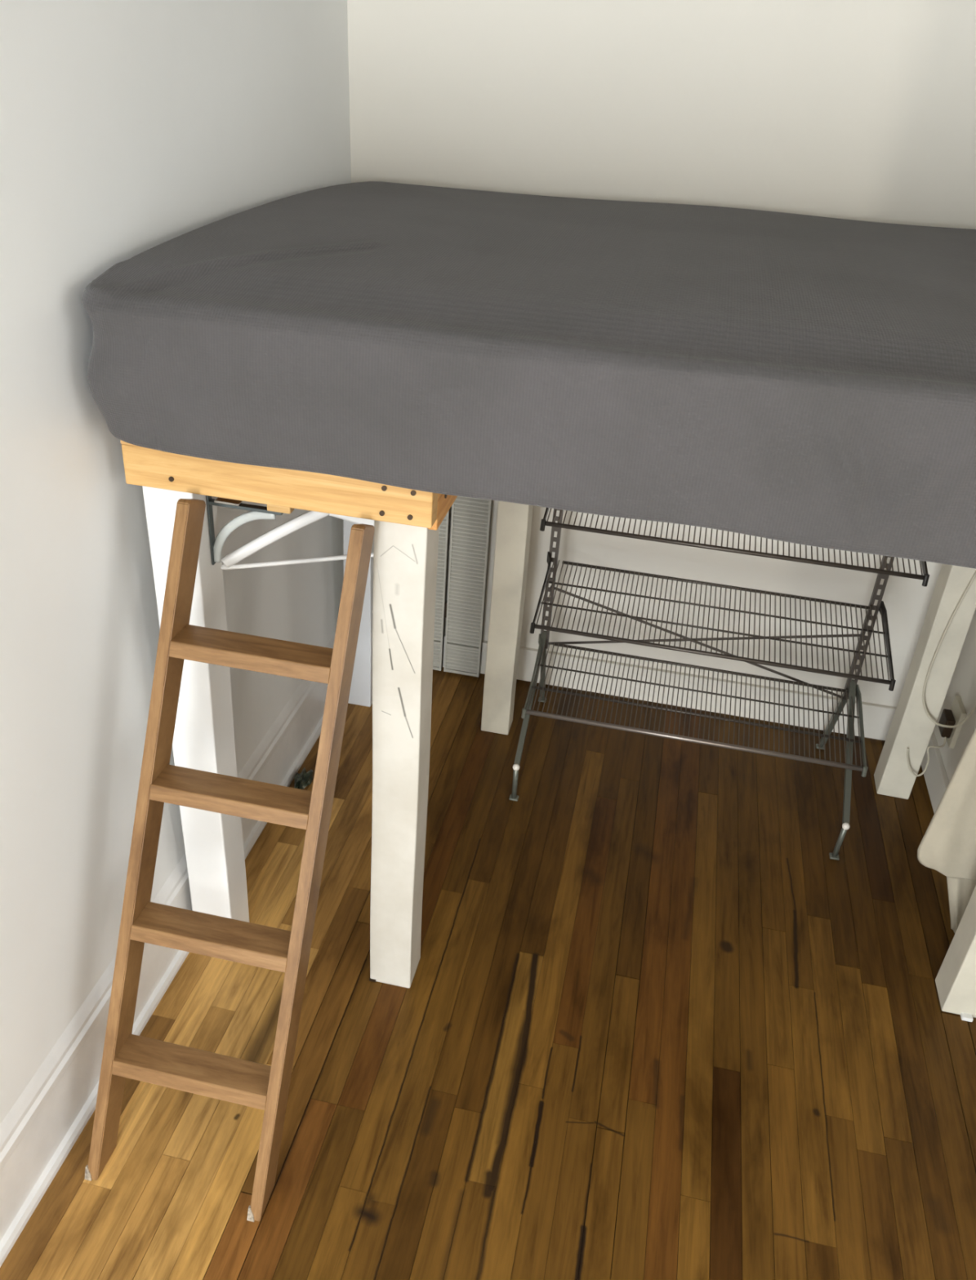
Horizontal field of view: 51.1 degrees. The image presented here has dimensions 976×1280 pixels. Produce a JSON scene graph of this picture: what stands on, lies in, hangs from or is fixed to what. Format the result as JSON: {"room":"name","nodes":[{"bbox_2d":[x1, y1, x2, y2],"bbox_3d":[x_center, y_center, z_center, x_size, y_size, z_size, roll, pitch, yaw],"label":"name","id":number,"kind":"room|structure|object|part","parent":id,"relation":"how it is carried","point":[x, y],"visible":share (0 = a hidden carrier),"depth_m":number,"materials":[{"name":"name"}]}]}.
{"room":"bedroom","nodes":[
{"label":"bedroom","id":0,"kind":"room"},
{"bbox_2d":[0,0,351,1124],"bbox_3d":[-0.878,0.072,0.669,0.155,2.600,4.710,9,31,8],"label":"wall","id":1,"kind":"structure","parent":0,"point":[128,128],"depth_m":1.66,"materials":[{"name":"paint"}]},
{"bbox_2d":[0,631,335,1266],"bbox_3d":[-0.872,1.110,1.262,0.026,0.215,4.700,9,31,8],"label":"baseboard","id":2,"kind":"structure","parent":1,"relation":"attached to","point":[46,1121],"depth_m":1.85,"materials":[{"name":"paint"}]},
{"bbox_2d":[0,666,975,1279],"bbox_3d":[0.601,1.474,1.133,3.200,0.087,4.800,9,31,8],"label":"floor","id":3,"kind":"structure","parent":0,"point":[647,1025],"depth_m":2.08,"materials":[{"name":"brown wood"}]},
{"bbox_2d":[84,498,374,1222],"bbox_3d":[-0.440,0.371,1.689,0.360,1.101,0.511,9,31,8],"label":"ladder","id":4,"kind":"object","parent":3,"relation":"on","point":[262,1086],"visible":1,"depth_m":1.68,"materials":[{"name":"brown wood"}]},
{"bbox_2d":[293,767,312,789],"bbox_3d":[-0.498,0.374,2.717,0.046,0.037,0.124,9,31,8],"label":"wrapper","id":5,"kind":"object","parent":3,"relation":"on","point":[303,780],"visible":0.77,"depth_m":2.72,"materials":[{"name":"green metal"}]},
{"bbox_2d":[432,496,492,677],"bbox_3d":[-0.167,-0.390,2.971,0.358,1.108,0.020,9,31,8],"label":"screen","id":6,"kind":"object","parent":3,"relation":"on","point":[463,611],"visible":0.27,"depth_m":3.08,"materials":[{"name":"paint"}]},
{"bbox_3d":[-0.167,-0.390,2.971,0.114,1.108,0.019,9,31,8],"label":"shutter panel","id":7,"kind":"part","parent":6,"relation":"part of","materials":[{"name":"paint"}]},
{"bbox_2d":[120,440,975,1022],"bbox_3d":[0.348,0.002,2.329,1.714,1.182,1.282,9,31,8],"label":"frame","id":8,"kind":"object","parent":3,"relation":"on","point":[393,669],"visible":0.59,"depth_m":1.96,"materials":[{"name":"white paint"}]},
{"bbox_3d":[-0.553,0.156,1.976,0.091,1.163,0.089,9,31,8],"label":"post","id":9,"kind":"part","parent":8,"relation":"part of","materials":[{"name":"white paint"}]},
{"bbox_2d":[206,495,293,564],"bbox_3d":[-0.407,-0.186,1.752,0.154,0.147,0.020,9,31,8],"label":"bracket","id":10,"kind":"object","parent":8,"relation":"attached to","point":[256,512],"visible":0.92,"depth_m":1.74,"materials":[{"name":"grey"}]},
{"bbox_3d":[-0.478,-0.193,1.765,0.003,0.135,0.014,9,31,8],"label":"vertical arm","id":11,"kind":"part","parent":10,"relation":"part of","materials":[{"name":"grey metal"}]},
{"bbox_3d":[-0.409,-0.226,1.730,0.130,0.006,0.014,9,31,8],"label":"horizontal arm","id":12,"kind":"part","parent":10,"relation":"part of","materials":[{"name":"grey metal"}]},
{"bbox_3d":[-0.346,-0.324,2.807,0.082,1.163,0.089,9,31,8],"label":"post","id":13,"kind":"part","parent":8,"relation":"part of","materials":[{"name":"white paint"}]},
{"bbox_3d":[-0.163,0.217,1.922,0.091,1.163,0.089,9,31,8],"label":"post","id":14,"kind":"part","parent":8,"relation":"part of","materials":[{"name":"beige paint"}]},
{"bbox_3d":[0.065,-0.245,2.726,0.084,1.163,0.080,9,31,8],"label":"post","id":15,"kind":"part","parent":8,"relation":"part of","materials":[{"name":"beige paint"}]},
{"bbox_2d":[82,181,975,568],"bbox_3d":[0.376,-0.606,1.934,1.755,0.275,1.381,9,31,8],"label":"mattress","id":16,"kind":"object","parent":8,"relation":"on","point":[805,380],"visible":1,"depth_m":1.43,"materials":[{"name":"grey fabric"}]},
{"bbox_3d":[1.179,-0.081,2.592,0.090,1.163,0.091,9,31,8],"label":"post","id":17,"kind":"part","parent":8,"relation":"part of","materials":[{"name":"beige paint"}]},
{"bbox_2d":[916,727,975,881],"bbox_3d":[1.074,0.162,2.085,0.176,0.870,0.034,9,31,8],"label":"hanging cloth","id":18,"kind":"object","parent":8,"relation":"hanging from","point":[947,846],"visible":1,"depth_m":2.23,"materials":[{"name":"white fabric"}]},
{"bbox_2d":[921,572,975,728],"bbox_3d":[1.210,0.016,2.526,0.065,0.534,0.168,-15,36,-29],"label":"cable","id":19,"kind":"object","parent":8,"relation":"attached to","point":[974,575],"visible":1,"depth_m":2.60,"materials":[{"name":"beige plastic"}]},
{"bbox_3d":[1.075,0.294,1.950,0.090,1.163,0.089,9,31,8],"label":"post","id":20,"kind":"part","parent":8,"relation":"part of","materials":[{"name":"beige paint"}]},
{"bbox_2d":[946,876,975,933],"bbox_3d":[1.111,0.236,2.166,0.102,1.074,0.031,9,31,8],"label":"cloth","id":21,"kind":"object","parent":8,"relation":"hanging from","point":[960,891],"visible":0.44,"depth_m":2.37,"materials":[{"name":"white fabric"}]},
{"bbox_3d":[-0.208,-0.526,2.087,0.036,0.062,1.054,9,31,8],"label":"closet rod","id":22,"kind":"object","parent":8,"relation":"attached to","visible":0},
{"bbox_2d":[221,511,373,569],"bbox_3d":[-0.288,-0.246,1.845,0.401,0.229,0.015,-7,32,-18],"label":"clothes hanger","id":23,"kind":"object","parent":22,"relation":"hanging from","point":[229,561],"visible":0.41,"depth_m":1.84,"materials":[{"name":"white plastic"}]},
{"bbox_3d":[-0.382,-0.188,1.844,0.200,0.111,0.015,-7,32,-18],"label":"arm","id":24,"kind":"part","parent":23,"relation":"part of","materials":[{"name":"white plastic"}]},
{"bbox_3d":[-0.201,-0.209,1.903,0.200,0.111,0.015,-7,32,-18],"label":"arm","id":25,"kind":"part","parent":23,"relation":"part of","materials":[{"name":"white plastic"}]},
{"bbox_2d":[508,507,929,860],"bbox_3d":[0.565,-0.064,2.615,0.876,1.030,0.524,9,31,8],"label":"shoe rack","id":26,"kind":"object","parent":3,"relation":"on","point":[851,690],"visible":0.75,"depth_m":2.60,"materials":[{"name":"grey metal"}]},
{"bbox_3d":[0.116,0.157,2.759,0.014,0.226,0.356,9,31,8],"label":"leg","id":27,"kind":"part","parent":26,"relation":"part of","materials":[{"name":"grey paint"}]},
{"bbox_3d":[0.162,0.075,2.988,0.014,0.307,0.154,9,31,8],"label":"leg","id":28,"kind":"part","parent":26,"relation":"part of","materials":[{"name":"grey paint"}]},
{"bbox_3d":[0.513,0.253,2.585,0.848,0.012,0.013,9,31,8],"label":"rod","id":29,"kind":"part","parent":26,"relation":"part of","materials":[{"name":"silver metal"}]},
{"bbox_2d":[527,641,862,766],"bbox_3d":[0.542,0.160,2.682,0.843,0.059,0.267,9,31,8],"label":"wire shelf","id":30,"kind":"object","parent":26,"relation":"attached to","point":[852,688],"depth_m":2.67,"materials":[{"name":"grey metal"}]},
{"bbox_3d":[0.533,0.192,2.652,0.848,0.008,0.008,9,31,8],"label":"rod","id":31,"kind":"part","parent":26,"relation":"part of","materials":[{"name":"grey metal"}]},
{"bbox_3d":[0.551,0.135,2.715,0.848,0.005,0.005,9,31,8],"label":"rod","id":32,"kind":"part","parent":26,"relation":"part of","materials":[{"name":"grey metal"}]},
{"bbox_3d":[0.571,0.074,2.782,0.796,0.008,0.008,9,31,8],"label":"rod","id":33,"kind":"part","parent":26,"relation":"part of","materials":[{"name":"grey metal"}]},
{"bbox_2d":[536,559,888,680],"bbox_3d":[0.558,-0.059,2.551,0.843,0.057,0.267,9,31,8],"label":"wire shelf","id":34,"kind":"object","parent":26,"relation":"attached to","point":[880,606],"depth_m":2.54,"materials":[{"name":"grey metal"}]},
{"bbox_3d":[0.530,0.033,2.454,0.848,0.010,0.010,9,31,8],"label":"rod","id":35,"kind":"part","parent":26,"relation":"part of","materials":[{"name":"grey metal"}]},
{"bbox_3d":[0.549,-0.027,2.522,0.848,0.005,0.005,9,31,8],"label":"rod","id":36,"kind":"part","parent":26,"relation":"part of","materials":[{"name":"grey metal"}]},
{"bbox_3d":[0.567,-0.084,2.585,0.848,0.005,0.005,9,31,8],"label":"rod","id":37,"kind":"part","parent":26,"relation":"part of","materials":[{"name":"grey metal"}]},
{"bbox_3d":[0.587,-0.144,2.652,0.796,0.008,0.008,9,31,8],"label":"rod","id":38,"kind":"part","parent":26,"relation":"part of","materials":[{"name":"grey metal"}]},
{"bbox_2d":[546,507,922,575],"bbox_3d":[0.576,-0.298,2.409,0.843,0.062,0.267,9,31,8],"label":"wire shelf","id":39,"kind":"object","parent":26,"relation":"attached to","point":[584,528],"depth_m":2.32,"materials":[{"name":"grey metal"}]},
{"bbox_3d":[0.548,-0.204,2.313,0.848,0.010,0.010,9,31,8],"label":"rod","id":40,"kind":"part","parent":26,"relation":"part of","materials":[{"name":"grey metal"}]},
{"bbox_3d":[0.981,0.207,2.870,0.014,0.307,0.154,9,31,8],"label":"leg","id":41,"kind":"part","parent":26,"relation":"part of","materials":[{"name":"grey paint"}]},
{"bbox_3d":[0.935,0.289,2.640,0.014,0.226,0.356,9,31,8],"label":"leg","id":42,"kind":"part","parent":26,"relation":"part of","materials":[{"name":"grey paint"}]},
{"bbox_2d":[346,0,975,740],"bbox_3d":[0.522,-0.959,2.576,1.970,2.600,0.100,9,31,8],"label":"wall","id":43,"kind":"structure","parent":0,"point":[864,110],"depth_m":2.41,"materials":[{"name":"paint"}]},
{"bbox_2d":[442,634,896,740],"bbox_3d":[0.458,0.130,3.152,1.725,0.112,0.016,9,31,8],"label":"baseboard","id":44,"kind":"structure","parent":43,"relation":"attached to","point":[877,718],"depth_m":3.12,"materials":[{"name":"paint"}]},
{"bbox_2d":[933,609,975,782],"bbox_3d":[1.258,-0.367,1.676,0.100,2.600,1.710,9,31,8],"label":"wall","id":45,"kind":"structure","parent":0,"point":[962,682],"depth_m":2.75,"materials":[{"name":"paint"}]},
{"bbox_2d":[920,731,948,813],"bbox_3d":[1.121,0.692,2.309,0.014,0.102,1.690,9,31,8],"label":"baseboard","id":46,"kind":"structure","parent":45,"relation":"attached to","point":[935,778],"depth_m":2.83,"materials":[{"name":"paint"}]},
{"bbox_2d":[937,695,966,748],"bbox_3d":[1.250,0.220,2.760,0.037,0.115,0.090,9,31,8],"label":"electrical outlet","id":47,"kind":"object","parent":45,"relation":"attached to","point":[957,713],"visible":0.89,"depth_m":2.74,"materials":[{"name":"brown"}]},
{"bbox_2d":[906,737,946,776],"bbox_3d":[1.188,0.309,2.760,0.110,0.129,0.040,-5,32,-16],"label":"cable","id":48,"kind":"object","parent":47,"relation":"attached to","point":[944,738],"visible":1,"depth_m":2.75,"materials":[{"name":"beige plastic"}]}
]}

